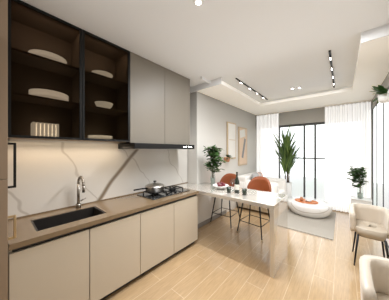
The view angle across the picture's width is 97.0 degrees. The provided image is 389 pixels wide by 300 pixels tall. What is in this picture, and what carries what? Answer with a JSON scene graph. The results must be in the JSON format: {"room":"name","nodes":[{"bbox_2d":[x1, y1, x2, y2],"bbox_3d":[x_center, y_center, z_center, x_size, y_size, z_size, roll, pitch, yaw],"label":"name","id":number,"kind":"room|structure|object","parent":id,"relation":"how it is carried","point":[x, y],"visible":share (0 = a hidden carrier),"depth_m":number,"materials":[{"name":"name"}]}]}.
{"room":"open-plan kitchen","nodes":[
{"label":"open-plan kitchen","id":0,"kind":"room"},
{"bbox_2d":[21,0,388,114],"bbox_3d":[0.604,-1.230,2.117,3.260,0.220,7.600,0,0,41],"label":"ceiling","id":1,"kind":"structure","parent":0,"point":[274,47],"depth_m":1.91,"materials":[{"name":"paint"}]},
{"bbox_2d":[194,0,202,5],"bbox_3d":[0.033,-1.222,1.421,0.080,0.013,0.080,0,0,41],"label":"recessed light","id":2,"kind":"object","parent":1,"relation":"in","point":[196,2],"visible":1,"depth_m":1.42,"materials":[{"name":"white ceramic"}]},
{"bbox_2d":[235,78,267,99],"bbox_3d":[1.290,-1.264,3.702,0.024,0.030,1.700,0,0,41],"label":"track light","id":3,"kind":"object","parent":1,"relation":"in","point":[241,82],"visible":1,"depth_m":3.51,"materials":[{"name":"black metal"}]},
{"bbox_2d":[256,112,278,177],"bbox_3d":[2.232,0.185,5.292,0.660,2.590,0.100,0,0,41],"label":"curtain","id":4,"kind":"object","parent":1,"relation":"hanging from","point":[267,124],"visible":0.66,"depth_m":5.26,"materials":[{"name":"white fabric"}]},
{"bbox_2d":[328,50,334,87],"bbox_3d":[2.285,-1.264,2.849,0.024,0.030,1.700,0,0,41],"label":"track light","id":5,"kind":"object","parent":1,"relation":"in","point":[329,51],"visible":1,"depth_m":2.61,"materials":[{"name":"black metal"}]},
{"bbox_2d":[325,100,370,211],"bbox_3d":[3.622,0.185,4.100,0.820,2.590,0.100,0,0,41],"label":"curtain","id":6,"kind":"object","parent":1,"relation":"hanging from","point":[347,125],"visible":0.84,"depth_m":4.11,"materials":[{"name":"white fabric"}]},
{"bbox_2d":[188,91,256,223],"bbox_3d":[0.943,-0.015,4.671,0.450,3.030,3.280,0,0,41],"label":"wall","id":7,"kind":"structure","parent":0,"point":[209,116],"depth_m":3.67,"materials":[{"name":"white paint"}]},
{"bbox_2d":[8,141,187,219],"bbox_3d":[-0.936,0.276,2.504,0.016,0.747,2.453,0,0,41],"label":"backsplash panel","id":8,"kind":"object","parent":7,"relation":"attached to","point":[47,173],"visible":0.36,"depth_m":2.01,"materials":[{"name":"stone"}]},
{"bbox_2d":[8,0,189,144],"bbox_3d":[-0.905,-0.658,2.276,0.336,1.136,2.143,0,0,41],"label":"upper cabinet","id":9,"kind":"object","parent":7,"relation":"attached to","point":[67,82],"visible":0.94,"depth_m":1.74,"materials":[{"name":"brown wood"}]},
{"bbox_2d":[8,139,120,143],"bbox_3d":[-1.357,-0.092,1.966,0.032,0.013,1.043,0,0,41],"label":"led light","id":10,"kind":"object","parent":9,"relation":"attached to","point":[8,139],"visible":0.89,"depth_m":1.82,"materials":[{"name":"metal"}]},
{"bbox_2d":[118,143,194,148],"bbox_3d":[-0.522,-0.050,2.647,0.433,0.075,1.120,0,0,41],"label":"range hood","id":11,"kind":"object","parent":9,"relation":"attached to","point":[123,145],"visible":0.96,"depth_m":2.32,"materials":[{"name":"black metal"}]},
{"bbox_2d":[198,210,225,227],"bbox_3d":[-0.044,1.460,1.362,2.858,0.080,5.190,0,0,41],"label":"baseboard","id":12,"kind":"structure","parent":7,"relation":"attached to","point":[216,216],"depth_m":3.59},
{"bbox_2d":[224,155,232,161],"bbox_3d":[0.797,0.191,3.953,0.220,0.179,0.222,0,0,-5],"label":"hanging planter","id":13,"kind":"object","parent":7,"relation":"attached to","point":[227,158],"visible":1,"depth_m":3.94,"materials":[{"name":"ceramic"}]},
{"bbox_2d":[226,121,235,158],"bbox_3d":[0.918,-0.230,4.265,0.038,0.900,0.430,0,0,41],"label":"art panel","id":14,"kind":"object","parent":7,"relation":"attached to","point":[230,127],"visible":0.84,"depth_m":4.23,"materials":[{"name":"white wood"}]},
{"bbox_2d":[238,127,246,165],"bbox_3d":[1.338,-0.100,4.754,0.038,1.040,0.520,0,0,41],"label":"art panel","id":15,"kind":"object","parent":7,"relation":"attached to","point":[242,132],"visible":1,"depth_m":4.70,"materials":[{"name":"brown wood"}]},
{"bbox_2d":[103,206,388,299],"bbox_3d":[0.566,1.560,2.150,3.360,0.120,7.600,0,0,41],"label":"floor","id":16,"kind":"structure","parent":0,"point":[223,263],"depth_m":2.18,"materials":[{"name":"brown wood"}]},
{"bbox_2d":[0,0,15,299],"bbox_3d":[-1.741,0.215,1.086,0.637,2.570,0.821,0,0,41],"label":"tall cabinet","id":17,"kind":"object","parent":16,"relation":"on","point":[4,217],"visible":1,"depth_m":1.15,"materials":[{"name":"brown wood"}]},
{"bbox_2d":[8,194,197,299],"bbox_3d":[-0.844,1.095,2.163,0.597,0.810,2.055,0,0,41],"label":"base cabinet","id":18,"kind":"object","parent":16,"relation":"on","point":[94,263],"visible":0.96,"depth_m":1.66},
{"bbox_2d":[8,186,198,250],"bbox_3d":[-0.836,0.670,2.156,0.617,0.040,2.055,0,0,41],"label":"countertop","id":19,"kind":"structure","parent":18,"relation":"on","point":[26,234],"depth_m":1.70,"materials":[{"name":"brown stone"}]},
{"bbox_2d":[31,206,105,245],"bbox_3d":[-1.211,0.757,1.684,0.326,0.206,0.536,0,0,41],"label":"sink","id":20,"kind":"object","parent":19,"relation":"in","point":[52,221],"visible":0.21,"depth_m":1.76,"materials":[{"name":"metal"}]},
{"bbox_2d":[76,176,85,207],"bbox_3d":[-1.232,0.466,1.907,0.209,0.367,0.104,0,0,41],"label":"faucet","id":21,"kind":"object","parent":19,"relation":"on","point":[78,205],"visible":1,"depth_m":1.93,"materials":[{"name":"silver metal"}]},
{"bbox_2d":[137,185,189,199],"bbox_3d":[-0.456,0.622,2.617,0.400,0.055,0.700,0,0,41],"label":"cooktop","id":22,"kind":"object","parent":19,"relation":"in","point":[169,191],"visible":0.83,"depth_m":2.52,"materials":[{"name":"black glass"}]},
{"bbox_2d":[134,180,164,192],"bbox_3d":[-0.646,0.517,2.411,0.282,0.150,0.503,0,0,41],"label":"pot","id":23,"kind":"object","parent":22,"relation":"on","point":[155,187],"visible":1,"depth_m":2.39,"materials":[{"name":"metal"}]},
{"bbox_2d":[210,173,240,229],"bbox_3d":[0.655,1.005,3.552,0.500,0.994,0.527,0,0,41],"label":"bar chair","id":24,"kind":"object","parent":16,"relation":"on","point":[229,178],"visible":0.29,"depth_m":3.69,"materials":[{"name":"leather"}]},
{"bbox_2d":[175,182,287,277],"bbox_3d":[0.479,1.075,2.821,1.746,0.850,0.654,0,0,41],"label":"dining table","id":25,"kind":"object","parent":16,"relation":"on","point":[277,203],"visible":0.94,"depth_m":2.31,"materials":[{"name":"white stone"}]},
{"bbox_2d":[202,145,226,184],"bbox_3d":[0.375,0.273,3.208,0.470,0.750,0.475,0,0,10],"label":"potted plant","id":26,"kind":"object","parent":25,"relation":"on","point":[213,151],"visible":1,"depth_m":3.15,"materials":[{"name":"green plant"}]},
{"bbox_2d":[213,182,228,188],"bbox_3d":[0.438,0.597,2.892,0.270,0.103,0.270,0,0,41],"label":"fruit bowl","id":27,"kind":"object","parent":25,"relation":"on","point":[221,185],"visible":1,"depth_m":2.85,"materials":[{"name":"white ceramic"}]},
{"bbox_2d":[234,172,238,192],"bbox_3d":[0.644,0.490,2.610,0.075,0.316,0.074,0,0,41],"label":"wine bottle","id":28,"kind":"object","parent":25,"relation":"on","point":[236,182],"visible":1,"depth_m":2.58,"materials":[{"name":"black glass"}]},
{"bbox_2d":[242,188,246,194],"bbox_3d":[0.724,0.606,2.488,0.068,0.085,0.068,0,0,41],"label":"tumbler","id":29,"kind":"object","parent":25,"relation":"on","point":[244,191],"visible":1,"depth_m":2.46,"materials":[{"name":"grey glass"}]},
{"bbox_2d":[237,176,270,241],"bbox_3d":[1.114,1.005,3.139,0.516,0.994,0.479,0,0,-45],"label":"bar chair","id":30,"kind":"object","parent":16,"relation":"on","point":[260,183],"visible":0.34,"depth_m":3.23,"materials":[{"name":"leather"}]},
{"bbox_2d":[238,172,285,212],"bbox_3d":[1.761,1.046,4.480,0.980,0.908,1.006,0,0,41],"label":"sofa","id":31,"kind":"object","parent":16,"relation":"on","point":[278,185],"visible":0.34,"depth_m":4.34,"materials":[{"name":"white fabric"}]},
{"bbox_2d":[273,126,302,197],"bbox_3d":[2.447,0.405,4.596,0.916,2.190,0.677,0,0,41],"label":"palm plant","id":32,"kind":"object","parent":16,"relation":"on","point":[286,150],"visible":0.89,"depth_m":4.62,"materials":[{"name":"green plant"}]},
{"bbox_2d":[288,209,335,240],"bbox_3d":[2.494,1.493,3.769,0.900,0.014,1.730,0,0,41],"label":"rug","id":33,"kind":"object","parent":16,"relation":"on","point":[320,227],"visible":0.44,"depth_m":3.39,"materials":[{"name":"fabric"}]},
{"bbox_2d":[288,197,332,217],"bbox_3d":[2.695,1.352,4.065,0.890,0.270,0.890,0,0,41],"label":"coffee table","id":34,"kind":"object","parent":33,"relation":"on","point":[323,209],"visible":0.88,"depth_m":3.77,"materials":[{"name":"stone"}]},
{"bbox_2d":[295,197,317,203],"bbox_3d":[2.626,1.163,4.045,0.471,0.103,0.348,0,0,41],"label":"tray","id":35,"kind":"object","parent":34,"relation":"on","point":[307,201],"depth_m":4.02,"materials":[{"name":"orange"}]},
{"bbox_2d":[350,195,371,204],"bbox_3d":[3.515,1.260,3.638,0.320,0.480,0.320,0,0,41],"label":"side table","id":36,"kind":"object","parent":16,"relation":"on","point":[354,199],"visible":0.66,"depth_m":3.55,"materials":[{"name":"stone"}]},
{"bbox_2d":[346,166,369,198],"bbox_3d":[3.467,0.678,3.670,0.374,0.680,0.471,0,0,41],"label":"potted plant","id":37,"kind":"object","parent":36,"relation":"on","point":[358,176],"visible":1,"depth_m":3.62,"materials":[{"name":"green plant"}]},
{"bbox_2d":[349,203,388,265],"bbox_3d":[2.341,1.140,2.300,0.418,0.722,0.455,0,0,41],"label":"armchair","id":38,"kind":"object","parent":16,"relation":"on","point":[368,221],"visible":0.99,"depth_m":2.30,"materials":[{"name":"beige fabric"}]},
{"bbox_2d":[359,255,388,299],"bbox_3d":[1.274,1.140,1.041,0.398,0.722,0.455,0,0,41],"label":"armchair","id":39,"kind":"object","parent":16,"relation":"on","point":[374,270],"visible":1,"depth_m":1.20,"materials":[{"name":"beige fabric"}]},
{"bbox_2d":[279,107,324,125],"bbox_3d":[3.107,-0.015,4.844,2.610,3.030,0.200,0,0,41],"label":"wall","id":40,"kind":"structure","parent":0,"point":[314,115],"depth_m":4.80,"materials":[{"name":"grey paint"}]},
{"bbox_2d":[279,122,324,198],"bbox_3d":[3.077,0.360,4.848,2.420,2.200,0.086,0,0,41],"label":"window","id":41,"kind":"structure","parent":40,"relation":"in","point":[316,123],"depth_m":4.80,"materials":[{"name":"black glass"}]},
{"bbox_2d":[371,72,388,251],"bbox_3d":[1.765,-0.015,1.121,0.200,3.030,7.600,0,0,41],"label":"wall","id":42,"kind":"structure","parent":0,"point":[385,83],"depth_m":3.88,"materials":[{"name":"paint"}]},
{"bbox_2d":[370,85,388,103],"bbox_3d":[2.378,-0.711,2.219,0.242,0.223,0.243,0,0,2],"label":"hanging planter","id":43,"kind":"object","parent":42,"relation":"attached to","point":[383,97],"visible":1,"depth_m":2.15,"materials":[{"name":"white ceramic"}]},
{"bbox_2d":[372,88,388,247],"bbox_3d":[3.370,0.265,3.117,0.019,2.370,2.020,0,0,41],"label":"window","id":44,"kind":"structure","parent":42,"relation":"in","point":[388,88],"depth_m":3.42,"materials":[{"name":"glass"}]},
{"label":"outside","id":45,"kind":"structure","parent":0,"visible":0},
{"bbox_2d":[280,103,388,208],"bbox_3d":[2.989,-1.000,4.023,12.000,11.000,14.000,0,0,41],"label":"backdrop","id":46,"kind":"structure","parent":45,"point":[296,174],"depth_m":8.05,"materials":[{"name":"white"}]}
]}

